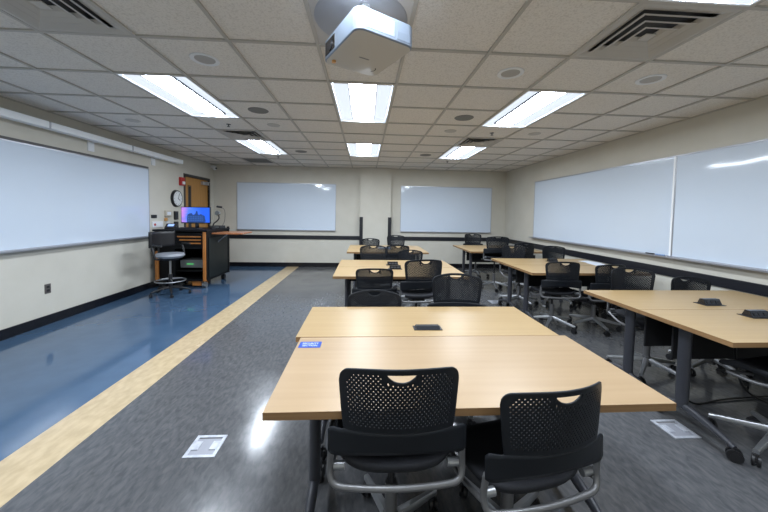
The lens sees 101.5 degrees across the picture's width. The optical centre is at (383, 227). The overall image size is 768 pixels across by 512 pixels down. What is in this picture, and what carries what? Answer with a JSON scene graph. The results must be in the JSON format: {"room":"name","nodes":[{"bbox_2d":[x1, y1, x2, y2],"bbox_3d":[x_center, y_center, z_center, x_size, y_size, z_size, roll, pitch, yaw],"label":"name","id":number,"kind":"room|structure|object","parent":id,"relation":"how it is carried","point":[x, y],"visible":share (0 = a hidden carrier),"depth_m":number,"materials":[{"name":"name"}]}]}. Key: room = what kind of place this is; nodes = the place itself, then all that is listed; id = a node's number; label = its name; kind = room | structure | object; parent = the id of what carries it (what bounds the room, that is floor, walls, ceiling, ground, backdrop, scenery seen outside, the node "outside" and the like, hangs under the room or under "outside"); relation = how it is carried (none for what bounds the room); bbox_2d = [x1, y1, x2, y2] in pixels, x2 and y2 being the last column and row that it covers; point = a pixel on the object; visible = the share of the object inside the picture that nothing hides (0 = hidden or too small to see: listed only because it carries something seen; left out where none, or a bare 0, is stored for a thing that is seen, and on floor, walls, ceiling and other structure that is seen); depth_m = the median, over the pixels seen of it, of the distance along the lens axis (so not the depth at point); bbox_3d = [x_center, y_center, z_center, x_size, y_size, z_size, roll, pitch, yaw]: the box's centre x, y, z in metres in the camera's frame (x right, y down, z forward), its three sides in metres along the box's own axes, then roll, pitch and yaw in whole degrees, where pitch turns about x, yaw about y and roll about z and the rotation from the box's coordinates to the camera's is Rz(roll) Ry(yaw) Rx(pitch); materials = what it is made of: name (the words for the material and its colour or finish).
{"room":"classroom","nodes":[
{"label":"classroom","id":0,"kind":"room"},
{"bbox_2d":[0,97,213,329],"bbox_3d":[-4.142,-0.246,3.508,0.100,2.897,9.250,1,3,-3],"label":"wall","id":1,"kind":"structure","parent":0,"point":[79,274],"depth_m":4.29,"materials":[{"name":"paint"}]},
{"bbox_2d":[44,283,50,293],"bbox_3d":[-4.120,0.748,3.846,0.012,0.116,0.072,1,3,-3],"label":"wall outlet","id":2,"kind":"object","parent":1,"relation":"attached to","point":[47,286],"visible":1,"depth_m":3.84,"materials":[{"name":"grey"}]},
{"bbox_2d":[0,135,149,253],"bbox_3d":[-4.046,-0.358,3.488,0.085,1.245,4.270,1,3,-3],"label":"whiteboard","id":3,"kind":"object","parent":1,"relation":"attached to","point":[51,197],"visible":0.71,"depth_m":4.03,"materials":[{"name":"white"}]},
{"bbox_2d":[0,236,147,253],"bbox_3d":[-4.046,0.255,3.517,0.063,0.018,4.270,1,3,-3],"label":"tray","id":4,"kind":"object","parent":3,"relation":"on","point":[65,244],"depth_m":4.02,"materials":[{"name":"silver metal"}]},
{"bbox_2d":[0,281,168,340],"bbox_3d":[-4.070,1.174,2.916,0.012,0.115,7.730,1,3,-3],"label":"baseboard","id":5,"kind":"structure","parent":1,"relation":"attached to","point":[6,333],"depth_m":4.11,"materials":[{"name":"black"}]},
{"bbox_2d":[0,107,182,165],"bbox_3d":[-4.023,-1.153,3.869,0.155,0.210,5.076,1,3,-3],"label":"light bar","id":6,"kind":"object","parent":1,"relation":"attached to","point":[4,113],"visible":1,"depth_m":4.14,"materials":[{"name":"white"}]},
{"bbox_2d":[152,221,162,227],"bbox_3d":[-4.221,-0.060,5.853,0.028,0.110,0.300,1,3,-3],"label":"plate","id":7,"kind":"object","parent":1,"relation":"attached to","point":[157,223],"visible":1,"depth_m":5.84,"materials":[{"name":"white plastic"}]},
{"bbox_2d":[164,210,171,216],"bbox_3d":[-4.232,-0.279,6.154,0.037,0.120,0.200,1,3,-3],"label":"control box","id":8,"kind":"object","parent":1,"relation":"attached to","point":[166,212],"visible":1,"depth_m":6.10,"materials":[{"name":"beige"}]},
{"bbox_2d":[170,190,182,206],"bbox_3d":[-4.234,-0.596,6.420,0.055,0.350,0.350,1,3,-3],"label":"wall clock","id":9,"kind":"object","parent":1,"relation":"attached to","point":[176,197],"visible":1,"depth_m":6.37,"materials":[{"name":"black plastic"}]},
{"bbox_2d":[179,177,184,185],"bbox_3d":[-4.229,-0.969,6.583,0.075,0.170,0.140,1,3,-3],"label":"fire alarm","id":10,"kind":"object","parent":1,"relation":"attached to","point":[181,179],"visible":1,"depth_m":6.56,"materials":[{"name":"red"}]},
{"bbox_2d":[183,173,209,226],"bbox_3d":[-4.375,-0.079,7.282,0.132,2.215,1.120,1,3,-3],"label":"trim","id":11,"kind":"structure","parent":1,"relation":"attached to","point":[184,174],"depth_m":7.01,"materials":[{"name":"grey"}]},
{"bbox_2d":[186,177,209,226],"bbox_3d":[-4.328,-0.055,7.308,0.120,2.146,1.046,1,3,-3],"label":"door","id":12,"kind":"structure","parent":1,"relation":"in","point":[196,189],"depth_m":7.24,"materials":[{"name":"brown wood"}]},
{"bbox_2d":[213,165,505,263],"bbox_3d":[-0.547,-0.402,8.303,7.646,2.897,0.100,1,3,-3],"label":"wall","id":13,"kind":"structure","parent":0,"point":[347,181],"depth_m":8.22,"materials":[{"name":"paint"}]},
{"bbox_2d":[236,182,335,230],"bbox_3d":[-2.513,-0.538,8.102,2.520,1.222,0.055,1,3,-3],"label":"whiteboard","id":14,"kind":"object","parent":13,"relation":"attached to","point":[260,205],"visible":1,"depth_m":8.12,"materials":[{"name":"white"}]},
{"bbox_2d":[236,229,330,230],"bbox_3d":[-2.523,0.066,8.118,2.520,0.012,0.033,1,3,-3],"label":"tray","id":15,"kind":"object","parent":14,"relation":"on","point":[236,229],"depth_m":8.14,"materials":[{"name":"silver metal"}]},
{"bbox_2d":[229,235,358,239],"bbox_3d":[-2.510,0.246,8.155,3.730,0.100,0.022,1,3,-3],"label":"trim","id":16,"kind":"structure","parent":13,"relation":"attached to","point":[230,236],"depth_m":8.15,"materials":[{"name":"black"}]},
{"bbox_2d":[359,217,362,244],"bbox_3d":[-0.602,0.346,8.212,0.087,1.250,0.142,1,3,-3],"label":"trim","id":17,"kind":"structure","parent":13,"relation":"attached to","point":[361,218],"depth_m":8.13,"materials":[{"name":"black"}]},
{"bbox_2d":[230,262,502,267],"bbox_3d":[-0.564,0.996,8.245,7.646,0.110,0.142,1,3,-3],"label":"baseboard","id":18,"kind":"structure","parent":13,"relation":"attached to","point":[261,264],"depth_m":8.21,"materials":[{"name":"black"}]},
{"bbox_2d":[388,217,390,244],"bbox_3d":[0.133,0.356,8.257,0.087,1.250,0.142,1,3,-3],"label":"trim","id":19,"kind":"structure","parent":13,"relation":"attached to","point":[389,218],"depth_m":8.17,"materials":[{"name":"black"}]},
{"bbox_2d":[400,186,491,232],"bbox_3d":[1.664,-0.476,8.353,2.460,1.215,0.055,1,3,-3],"label":"whiteboard","id":20,"kind":"object","parent":13,"relation":"attached to","point":[422,208],"visible":1,"depth_m":8.36,"materials":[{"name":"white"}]},
{"bbox_2d":[400,231,478,232],"bbox_3d":[1.654,0.126,8.369,2.460,0.012,0.033,1,3,-3],"label":"tray","id":21,"kind":"object","parent":20,"relation":"on","point":[400,231],"depth_m":8.38,"materials":[{"name":"silver metal"}]},
{"bbox_2d":[391,236,502,240],"bbox_3d":[1.706,0.306,8.408,3.070,0.100,0.022,1,3,-3],"label":"trim","id":22,"kind":"structure","parent":13,"relation":"attached to","point":[406,238],"depth_m":8.38,"materials":[{"name":"black"}]},
{"bbox_2d":[360,168,391,244],"bbox_3d":[-0.225,-0.242,8.214,0.800,2.597,0.130,1,3,-3],"label":"wall column","id":23,"kind":"structure","parent":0,"point":[375,187],"depth_m":8.13,"materials":[{"name":"paint"}]},
{"bbox_2d":[0,266,767,511],"bbox_3d":[-0.301,1.305,3.808,7.846,0.100,9.250,1,3,-3],"label":"floor","id":24,"kind":"structure","parent":0,"point":[101,407],"depth_m":2.14,"materials":[{"name":"grey tile"}]},
{"bbox_2d":[148,231,191,297],"bbox_3d":[-3.623,0.601,5.295,0.573,1.060,0.600,2,3,17],"label":"stool","id":25,"kind":"object","parent":24,"relation":"on","point":[159,239],"visible":1,"depth_m":5.28,"materials":[{"name":"grey plastic"}]},
{"bbox_2d":[152,226,251,287],"bbox_3d":[-3.458,0.544,6.182,1.495,1.100,0.970,1,3,-3],"label":"console","id":26,"kind":"object","parent":24,"relation":"on","point":[207,257],"visible":0.91,"depth_m":5.84,"materials":[{"name":"black wood"}]},
{"bbox_2d":[164,223,177,228],"bbox_3d":[-3.979,-0.025,5.859,0.180,0.098,0.120,0,3,-15],"label":"desk phone","id":27,"kind":"object","parent":26,"relation":"on","point":[168,225],"visible":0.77,"depth_m":5.84,"materials":[{"name":"black plastic"}]},
{"bbox_2d":[174,228,202,229],"bbox_3d":[-3.627,0.018,5.822,0.440,0.027,0.140,1,3,-3],"label":"keyboard","id":28,"kind":"object","parent":26,"relation":"on","point":[174,228],"visible":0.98,"depth_m":5.76,"materials":[{"name":"black plastic"}]},
{"bbox_2d":[176,268,202,271],"bbox_3d":[-3.577,0.782,6.196,0.545,0.020,0.830,1,3,-3],"label":"shelf","id":29,"kind":"object","parent":26,"relation":"attached to","point":[177,269],"depth_m":5.80,"materials":[{"name":"black"}]},
{"bbox_2d":[152,227,229,231],"bbox_3d":[-3.719,0.033,6.143,0.955,0.035,0.970,1,3,-3],"label":"countertop","id":30,"kind":"structure","parent":26,"relation":"on","point":[205,229],"depth_m":5.69,"materials":[{"name":"black"}]},
{"bbox_2d":[181,207,210,227],"bbox_3d":[-3.640,-0.191,6.093,0.550,0.420,0.160,1,3,-3],"label":"monitor","id":31,"kind":"object","parent":26,"relation":"on","point":[197,215],"visible":0.88,"depth_m":6.06,"materials":[{"name":"black"}]},
{"bbox_2d":[187,211,205,221],"bbox_3d":[-3.622,-0.212,6.055,0.350,0.223,0.001,1,3,-3],"label":"picture","id":32,"kind":"object","parent":31,"relation":"attached to","point":[192,216],"depth_m":6.06,"materials":[{"name":"blue"}]},
{"bbox_2d":[210,211,220,228],"bbox_3d":[-3.312,-0.155,6.156,0.203,0.354,0.099,1,3,6],"label":"camera","id":33,"kind":"object","parent":26,"relation":"on","point":[217,213],"visible":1,"depth_m":6.13,"materials":[{"name":"black plastic"}]},
{"bbox_2d":[212,231,251,234],"bbox_3d":[-2.976,0.104,6.171,0.548,0.027,0.550,1,3,-3],"label":"shelf","id":34,"kind":"object","parent":26,"relation":"attached to","point":[213,232],"depth_m":6.06,"materials":[{"name":"brown wood"}]},
{"bbox_2d":[182,435,227,458],"bbox_3d":[-1.080,1.323,1.902,0.182,0.009,0.182,1,3,-3],"label":"outlet box","id":35,"kind":"object","parent":24,"relation":"on","point":[204,446],"visible":1,"depth_m":1.89,"materials":[{"name":"metal"}]},
{"bbox_2d":[329,289,401,426],"bbox_3d":[-0.063,0.915,2.168,0.595,0.832,0.619,1,3,-3],"label":"chair","id":36,"kind":"object","parent":24,"relation":"on","point":[382,300],"visible":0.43,"depth_m":2.43,"materials":[{"name":"black plastic"}]},
{"bbox_2d":[361,238,379,244],"bbox_3d":[-0.283,0.686,6.727,0.595,0.874,0.619,1,3,-3],"label":"chair","id":37,"kind":"object","parent":24,"relation":"on","point":[367,240],"visible":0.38,"depth_m":6.99,"materials":[{"name":"black plastic"}]},
{"bbox_2d":[351,268,395,305],"bbox_3d":[-0.150,0.841,3.662,0.575,0.842,0.610,1,3,-3],"label":"chair","id":38,"kind":"object","parent":24,"relation":"on","point":[360,276],"visible":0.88,"depth_m":3.39,"materials":[{"name":"black plastic"}]},
{"bbox_2d":[360,245,386,285],"bbox_3d":[-0.138,0.752,4.604,0.588,0.939,0.617,1,3,-3],"label":"chair","id":39,"kind":"object","parent":24,"relation":"on","point":[365,248],"visible":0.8,"depth_m":4.86,"materials":[{"name":"black plastic"}]},
{"bbox_2d":[349,245,421,248],"bbox_3d":[0.013,0.768,6.516,1.469,0.740,0.603,1,3,-3],"label":"table","id":40,"kind":"object","parent":24,"relation":"on","point":[350,246],"visible":0.02,"depth_m":6.48,"materials":[{"name":"brown wood"}]},
{"bbox_2d":[347,248,428,289],"bbox_3d":[0.049,0.796,5.908,1.469,0.740,0.603,1,3,-3],"label":"table","id":41,"kind":"object","parent":24,"relation":"on","point":[356,251],"visible":0.34,"depth_m":5.89,"materials":[{"name":"brown wood"}]},
{"bbox_2d":[380,245,408,287],"bbox_3d":[0.222,0.732,5.790,0.597,0.884,0.620,1,3,-3],"label":"chair","id":42,"kind":"object","parent":24,"relation":"on","point":[391,253],"visible":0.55,"depth_m":5.50,"materials":[{"name":"black plastic"}]},
{"bbox_2d":[338,260,453,294],"bbox_3d":[0.138,0.867,4.372,1.514,0.740,0.603,1,3,-3],"label":"table","id":43,"kind":"object","parent":24,"relation":"on","point":[343,263],"visible":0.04,"depth_m":4.30,"materials":[{"name":"brown wood"}]},
{"bbox_2d":[386,261,398,265],"bbox_3d":[0.115,0.480,4.221,0.170,0.045,0.104,1,3,-3],"label":"module","id":44,"kind":"object","parent":43,"relation":"on","point":[388,262],"visible":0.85,"depth_m":4.20,"materials":[{"name":"black plastic"}]},
{"bbox_2d":[387,235,404,281],"bbox_3d":[0.280,0.654,6.879,0.597,0.944,0.619,1,3,-3],"label":"chair","id":45,"kind":"object","parent":24,"relation":"on","point":[389,241],"visible":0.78,"depth_m":7.13,"materials":[{"name":"black plastic"}]},
{"bbox_2d":[327,366,465,511],"bbox_3d":[0.008,0.905,1.315,0.585,0.934,0.604,1,3,-3],"label":"chair","id":46,"kind":"object","parent":24,"relation":"on","point":[409,441],"visible":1,"depth_m":1.06,"materials":[{"name":"black plastic"}]},
{"bbox_2d":[333,267,463,306],"bbox_3d":[0.174,0.895,3.764,1.514,0.740,0.603,1,3,-3],"label":"table","id":47,"kind":"object","parent":24,"relation":"on","point":[346,273],"visible":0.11,"depth_m":3.75,"materials":[{"name":"brown wood"}]},
{"bbox_2d":[388,265,401,269],"bbox_3d":[0.138,0.494,3.922,0.170,0.045,0.104,1,3,-3],"label":"module","id":48,"kind":"object","parent":47,"relation":"on","point":[392,267],"visible":0.94,"depth_m":3.90,"materials":[{"name":"black plastic"}]},
{"bbox_2d":[396,250,425,306],"bbox_3d":[0.445,0.796,4.790,0.597,0.854,0.620,1,3,-7],"label":"chair","id":49,"kind":"object","parent":24,"relation":"on","point":[401,256],"visible":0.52,"depth_m":5.05,"materials":[{"name":"black plastic"}]},
{"bbox_2d":[396,259,443,306],"bbox_3d":[0.359,0.794,3.522,0.597,0.969,0.619,0,3,-11],"label":"chair","id":50,"kind":"object","parent":24,"relation":"on","point":[407,288],"visible":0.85,"depth_m":3.25,"materials":[{"name":"black plastic"}]},
{"bbox_2d":[296,307,557,460],"bbox_3d":[0.242,0.972,2.074,1.509,0.740,0.564,1,3,-3],"label":"table","id":51,"kind":"object","parent":24,"relation":"on","point":[321,321],"visible":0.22,"depth_m":2.00,"materials":[{"name":"brown wood"}]},
{"bbox_2d":[413,324,441,329],"bbox_3d":[0.263,0.601,1.901,0.170,0.018,0.072,1,3,-3],"label":"module","id":52,"kind":"object","parent":51,"relation":"on","point":[417,326],"visible":1,"depth_m":1.88,"materials":[{"name":"black plastic"}]},
{"bbox_2d":[427,273,486,424],"bbox_3d":[0.592,0.866,2.355,0.597,0.939,0.620,1,3,1],"label":"chair","id":53,"kind":"object","parent":24,"relation":"on","point":[439,299],"visible":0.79,"depth_m":2.61,"materials":[{"name":"black plastic"}]},
{"bbox_2d":[262,335,676,511],"bbox_3d":[0.311,1.000,1.466,1.514,0.740,0.654,1,3,-4],"label":"table","id":54,"kind":"object","parent":24,"relation":"on","point":[489,368],"visible":0.64,"depth_m":1.41,"materials":[{"name":"brown wood"}]},
{"bbox_2d":[298,342,321,347],"bbox_3d":[-0.385,0.610,1.635,0.112,0.001,0.074,1,3,-3],"label":"sticker","id":55,"kind":"object","parent":54,"relation":"on","point":[302,344],"visible":1,"depth_m":1.62,"materials":[{"name":"blue"}]},
{"bbox_2d":[463,233,488,277],"bbox_3d":[2.147,0.646,7.321,0.597,0.984,0.619,1,3,-3],"label":"chair","id":56,"kind":"object","parent":24,"relation":"on","point":[468,237],"visible":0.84,"depth_m":7.56,"materials":[{"name":"black plastic"}]},
{"bbox_2d":[453,245,513,282],"bbox_3d":[2.336,0.790,6.906,1.514,0.740,0.603,1,3,-3],"label":"table","id":57,"kind":"object","parent":24,"relation":"on","point":[456,246],"visible":0.05,"depth_m":6.76,"materials":[{"name":"brown wood"}]},
{"bbox_2d":[481,236,509,292],"bbox_3d":[2.139,0.672,6.068,0.608,1.044,0.566,1,3,9],"label":"chair","id":58,"kind":"object","parent":24,"relation":"on","point":[493,240],"visible":0.84,"depth_m":5.85,"materials":[{"name":"black plastic"}]},
{"bbox_2d":[461,248,541,288],"bbox_3d":[2.373,0.818,6.298,1.514,0.740,0.603,1,3,-3],"label":"table","id":59,"kind":"object","parent":24,"relation":"on","point":[475,254],"visible":0.19,"depth_m":6.33,"materials":[{"name":"brown wood"}]},
{"bbox_2d":[499,243,534,291],"bbox_3d":[2.580,0.733,6.109,0.597,0.934,0.620,1,3,-8],"label":"chair","id":60,"kind":"object","parent":24,"relation":"on","point":[529,253],"visible":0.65,"depth_m":5.84,"materials":[{"name":"black plastic"}]},
{"bbox_2d":[499,245,538,309],"bbox_3d":[2.204,0.779,5.046,0.584,0.924,0.615,1,3,-3],"label":"chair","id":61,"kind":"object","parent":24,"relation":"on","point":[505,254],"visible":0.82,"depth_m":5.23,"materials":[{"name":"black plastic"}]},
{"bbox_2d":[447,381,602,511],"bbox_3d":[0.504,0.944,1.319,0.588,0.872,0.617,0,3,-13],"label":"chair","id":62,"kind":"object","parent":24,"relation":"on","point":[524,453],"visible":0.99,"depth_m":1.05,"materials":[{"name":"black plastic"}]},
{"bbox_2d":[491,258,606,314],"bbox_3d":[2.492,0.887,4.797,1.514,0.740,0.639,1,3,-3],"label":"table","id":63,"kind":"object","parent":24,"relation":"on","point":[505,261],"visible":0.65,"depth_m":4.67,"materials":[{"name":"brown wood"}]},
{"bbox_2d":[530,262,581,333],"bbox_3d":[2.170,0.838,4.054,0.597,0.894,0.620,1,3,3],"label":"chair","id":64,"kind":"object","parent":24,"relation":"on","point":[569,276],"visible":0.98,"depth_m":3.81,"materials":[{"name":"black plastic"}]},
{"bbox_2d":[540,246,581,308],"bbox_3d":[2.907,0.787,5.136,0.597,0.924,0.620,1,3,-3],"label":"chair","id":65,"kind":"object","parent":24,"relation":"on","point":[547,251],"visible":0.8,"depth_m":5.38,"materials":[{"name":"black plastic"}]},
{"bbox_2d":[509,265,645,330],"bbox_3d":[2.529,0.916,4.166,1.514,0.740,0.603,1,3,-3],"label":"table","id":66,"kind":"object","parent":24,"relation":"on","point":[533,274],"visible":0.34,"depth_m":4.20,"materials":[{"name":"brown wood"}]},
{"bbox_2d":[568,264,625,336],"bbox_3d":[2.684,0.859,4.022,0.597,0.874,0.594,1,3,-7],"label":"chair","id":67,"kind":"object","parent":24,"relation":"on","point":[605,284],"visible":0.5,"depth_m":3.78,"materials":[{"name":"black plastic"}]},
{"bbox_2d":[606,267,675,383],"bbox_3d":[2.433,0.878,2.886,0.605,0.929,0.583,1,3,5],"label":"chair","id":68,"kind":"object","parent":24,"relation":"on","point":[619,281],"visible":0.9,"depth_m":3.06,"materials":[{"name":"black plastic"}]},
{"bbox_2d":[584,290,767,382],"bbox_3d":[2.650,0.983,2.723,1.514,0.740,0.599,1,3,-3],"label":"table","id":69,"kind":"object","parent":24,"relation":"on","point":[656,333],"visible":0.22,"depth_m":2.60,"materials":[{"name":"brown wood"}]},
{"bbox_2d":[694,298,725,305],"bbox_3d":[2.639,0.598,2.541,0.170,0.045,0.104,1,3,-3],"label":"module","id":70,"kind":"object","parent":69,"relation":"on","point":[703,301],"visible":1,"depth_m":2.52,"materials":[{"name":"black plastic"}]},
{"bbox_2d":[650,419,701,438],"bbox_3d":[1.977,1.365,2.131,0.182,0.009,0.182,1,3,-3],"label":"outlet box","id":71,"kind":"object","parent":24,"relation":"on","point":[672,427],"visible":1,"depth_m":2.12,"materials":[{"name":"metal"}]},
{"bbox_2d":[639,310,767,463],"bbox_3d":[2.686,1.011,2.119,1.514,0.740,0.603,1,3,-3],"label":"table","id":72,"kind":"object","parent":24,"relation":"on","point":[696,334],"visible":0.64,"depth_m":2.14,"materials":[{"name":"brown wood"}]},
{"bbox_2d":[738,309,767,318],"bbox_3d":[2.662,0.612,2.242,0.170,0.045,0.104,1,3,-3],"label":"module","id":73,"kind":"object","parent":72,"relation":"on","point":[751,313],"visible":1,"depth_m":2.22,"materials":[{"name":"black plastic"}]},
{"bbox_2d":[666,276,751,388],"bbox_3d":[3.077,0.932,2.927,0.597,0.839,0.620,1,3,-1],"label":"chair","id":74,"kind":"object","parent":24,"relation":"on","point":[677,283],"visible":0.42,"depth_m":3.17,"materials":[{"name":"black plastic"}]},
{"bbox_2d":[689,395,767,404],"bbox_3d":[2.912,1.036,2.515,1.254,0.668,0.099,1,3,-8],"label":"power cable","id":75,"kind":"object","parent":24,"relation":"on","point":[723,399],"visible":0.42,"depth_m":2.47,"materials":[{"name":"black rubber"}]},
{"bbox_2d":[707,356,767,467],"bbox_3d":[2.431,0.919,1.905,0.607,0.934,0.578,1,3,-9],"label":"chair","id":76,"kind":"object","parent":24,"relation":"on","point":[757,366],"visible":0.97,"depth_m":1.98,"materials":[{"name":"black plastic"}]},
{"bbox_2d":[734,348,767,403],"bbox_3d":[3.023,1.048,2.262,1.154,0.657,0.078,1,3,-8],"label":"power cable","id":77,"kind":"object","parent":24,"relation":"on","point":[735,349],"visible":0.62,"depth_m":2.19,"materials":[{"name":"black rubber"}]},
{"bbox_2d":[0,0,767,171],"bbox_3d":[-0.254,-1.508,3.681,7.846,0.322,9.250,1,3,-3],"label":"ceiling","id":78,"kind":"structure","parent":0,"point":[555,27],"depth_m":2.65,"materials":[{"name":"tile"}]},
{"bbox_2d":[0,0,130,34],"bbox_3d":[-1.965,-1.312,1.794,0.584,0.080,0.584,1,3,-3],"label":"ceiling vent","id":79,"kind":"object","parent":78,"relation":"in","point":[76,16],"visible":0.98,"depth_m":1.93,"materials":[{"name":"grey metal"}]},
{"bbox_2d":[125,118,140,122],"bbox_3d":[-3.328,-1.417,4.155,0.170,0.006,0.170,1,3,-3],"label":"smoke detector","id":80,"kind":"object","parent":78,"relation":"attached to","point":[126,119],"visible":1,"depth_m":4.14,"materials":[{"name":"grey"}]},
{"bbox_2d":[117,74,239,117],"bbox_3d":[-2.055,-1.406,3.313,0.586,0.113,1.196,1,3,-3],"label":"ceiling light","id":81,"kind":"object","parent":78,"relation":"attached to","point":[180,92],"visible":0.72,"depth_m":3.23,"materials":[{"name":"white plastic"}]},
{"bbox_2d":[189,52,219,65],"bbox_3d":[-1.393,-1.305,2.440,0.210,0.008,0.210,1,3,-3],"label":"recessed light","id":82,"kind":"object","parent":78,"relation":"in","point":[200,58],"visible":1,"depth_m":2.43,"materials":[{"name":"white plastic"}]},
{"bbox_2d":[218,130,268,139],"bbox_3d":[-2.146,-1.452,4.835,0.584,0.080,0.584,1,3,-3],"label":"ceiling vent","id":83,"kind":"object","parent":78,"relation":"in","point":[241,135],"visible":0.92,"depth_m":4.87,"materials":[{"name":"grey"}]},
{"bbox_2d":[241,158,273,162],"bbox_3d":[-2.899,-1.557,7.232,0.584,0.032,0.584,1,3,-3],"label":"ceiling vent","id":84,"kind":"object","parent":78,"relation":"in","point":[245,159],"visible":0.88,"depth_m":7.22,"materials":[{"name":"grey"}]},
{"bbox_2d":[248,107,268,113],"bbox_3d":[-1.465,-1.363,3.656,0.230,0.006,0.230,1,3,-3],"label":"ceiling speaker","id":85,"kind":"object","parent":78,"relation":"attached to","point":[258,110],"visible":1,"depth_m":3.64,"materials":[{"name":"grey"}]},
{"bbox_2d":[235,136,286,153],"bbox_3d":[-2.200,-1.518,5.747,0.586,0.113,1.196,1,3,-3],"label":"ceiling light","id":86,"kind":"object","parent":78,"relation":"attached to","point":[261,147],"visible":0.68,"depth_m":5.78,"materials":[{"name":"grey"}]},
{"bbox_2d":[308,0,413,43],"bbox_3d":[-0.139,-1.258,1.905,0.586,0.012,0.586,1,3,-3],"label":"ceiling plate","id":87,"kind":"object","parent":78,"relation":"attached to","point":[327,15],"visible":0.47,"depth_m":1.81,"materials":[{"name":"grey metal"}]},
{"bbox_2d":[325,3,411,75],"bbox_3d":[-0.095,-1.089,1.722,0.350,0.308,0.428,-1,3,-32],"label":"projector","id":88,"kind":"object","parent":87,"relation":"hanging from","point":[367,41],"visible":1,"depth_m":1.62,"materials":[{"name":"white plastic"}]},
{"bbox_2d":[367,10,394,34],"bbox_3d":[-0.015,-0.993,1.527,0.158,0.075,0.004,-1,3,-32],"label":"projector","id":89,"kind":"object","parent":88,"relation":"attached to","point":[378,23],"depth_m":1.52,"materials":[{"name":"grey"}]},
{"bbox_2d":[330,83,394,122],"bbox_3d":[-0.228,-1.380,3.423,0.586,0.113,1.196,1,3,-3],"label":"ceiling light","id":90,"kind":"object","parent":78,"relation":"attached to","point":[371,103],"visible":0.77,"depth_m":3.35,"materials":[{"name":"grey plastic"}]},
{"bbox_2d":[346,143,380,156],"bbox_3d":[-0.373,-1.492,5.856,0.586,0.113,1.196,1,3,-3],"label":"ceiling light","id":91,"kind":"object","parent":78,"relation":"attached to","point":[366,150],"visible":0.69,"depth_m":5.92,"materials":[{"name":"grey"}]},
{"bbox_2d":[0,0,767,171],"bbox_3d":[-0.257,-1.347,3.688,7.646,0.024,9.050,1,3,-3],"label":"ceiling grid","id":92,"kind":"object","parent":78,"relation":"attached to","point":[755,6],"depth_m":2.89,"materials":[{"name":"grey metal"}]},
{"bbox_2d":[438,142,486,158],"bbox_3d":[1.454,-1.466,5.966,0.586,0.113,1.196,1,3,-3],"label":"ceiling light","id":93,"kind":"object","parent":78,"relation":"attached to","point":[455,152],"visible":0.67,"depth_m":6.01,"materials":[{"name":"grey"}]},
{"bbox_2d":[454,115,473,120],"bbox_3d":[0.971,-1.328,3.803,0.230,0.006,0.230,1,3,-3],"label":"ceiling speaker","id":94,"kind":"object","parent":78,"relation":"attached to","point":[460,117],"visible":1,"depth_m":3.78,"materials":[{"name":"grey"}]},
{"bbox_2d":[455,138,501,146],"bbox_3d":[1.507,-1.401,5.055,0.584,0.080,0.584,1,3,-3],"label":"ceiling vent","id":95,"kind":"object","parent":78,"relation":"in","point":[472,142],"visible":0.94,"depth_m":5.08,"materials":[{"name":"grey"}]},
{"bbox_2d":[497,67,523,78],"bbox_3d":[1.043,-1.270,2.586,0.210,0.008,0.210,1,3,-3],"label":"recessed light","id":96,"kind":"object","parent":78,"relation":"in","point":[512,72],"visible":1,"depth_m":2.58,"materials":[{"name":"grey"}]},
{"bbox_2d":[482,91,587,127],"bbox_3d":[1.598,-1.354,3.533,0.586,0.113,1.196,1,3,-3],"label":"ceiling light","id":97,"kind":"object","parent":78,"relation":"attached to","point":[532,106],"visible":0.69,"depth_m":3.46,"materials":[{"name":"grey plastic"}]},
{"bbox_2d":[635,74,666,84],"bbox_3d":[2.260,-1.253,2.660,0.210,0.008,0.210,1,3,-3],"label":"ceiling speaker","id":98,"kind":"object","parent":78,"relation":"in","point":[655,78],"visible":1,"depth_m":2.65,"materials":[{"name":"grey"}]},
{"bbox_2d":[574,4,741,59],"bbox_3d":[1.688,-1.260,2.014,0.584,0.080,0.584,1,3,-3],"label":"ceiling vent","id":99,"kind":"object","parent":78,"relation":"in","point":[650,30],"visible":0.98,"depth_m":1.99,"materials":[{"name":"grey metal"}]},
{"bbox_2d":[648,0,760,6],"bbox_3d":[1.743,-1.242,1.100,0.586,0.113,1.196,1,3,-3],"label":"ceiling light","id":100,"kind":"object","parent":78,"relation":"attached to","point":[747,3],"visible":1,"depth_m":1.69,"materials":[{"name":"grey"}]},
{"bbox_2d":[504,96,767,308],"bbox_3d":[3.589,-0.137,3.973,0.100,2.897,9.250,1,3,-3],"label":"wall","id":101,"kind":"structure","parent":0,"point":[745,122],"depth_m":4.17,"materials":[{"name":"paint"}]},
{"bbox_2d":[529,156,675,257],"bbox_3d":[3.411,-0.325,5.443,0.085,1.245,3.240,1,3,-3],"label":"whiteboard","id":102,"kind":"object","parent":101,"relation":"attached to","point":[625,208],"visible":0.98,"depth_m":4.75,"materials":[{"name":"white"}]},
{"bbox_2d":[529,237,665,257],"bbox_3d":[3.390,0.288,5.470,0.063,0.017,3.240,1,3,-3],"label":"tray","id":103,"kind":"object","parent":102,"relation":"on","point":[616,248],"depth_m":4.91,"materials":[{"name":"silver metal"}]},
{"bbox_2d":[503,266,744,358],"bbox_3d":[3.510,1.254,4.032,0.012,0.110,9.050,1,3,-3],"label":"baseboard","id":104,"kind":"structure","parent":101,"relation":"attached to","point":[600,304],"depth_m":4.99,"materials":[{"name":"black"}]},
{"bbox_2d":[509,239,767,296],"bbox_3d":[3.517,0.543,4.000,0.022,0.105,9.050,1,3,-3],"label":"trim","id":105,"kind":"structure","parent":101,"relation":"attached to","point":[744,286],"depth_m":3.81,"materials":[{"name":"black"}]},
{"bbox_2d":[666,139,767,272],"bbox_3d":[3.602,-0.177,2.231,0.085,1.245,3.198,1,3,-3],"label":"whiteboard","id":106,"kind":"object","parent":101,"relation":"attached to","point":[720,210],"visible":1,"depth_m":3.29,"materials":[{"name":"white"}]},
{"bbox_2d":[666,256,767,272],"bbox_3d":[3.581,0.436,2.256,0.063,0.017,3.195,1,3,-3],"label":"tray","id":107,"kind":"object","parent":106,"relation":"on","point":[686,258],"depth_m":3.27,"materials":[{"name":"silver metal"}]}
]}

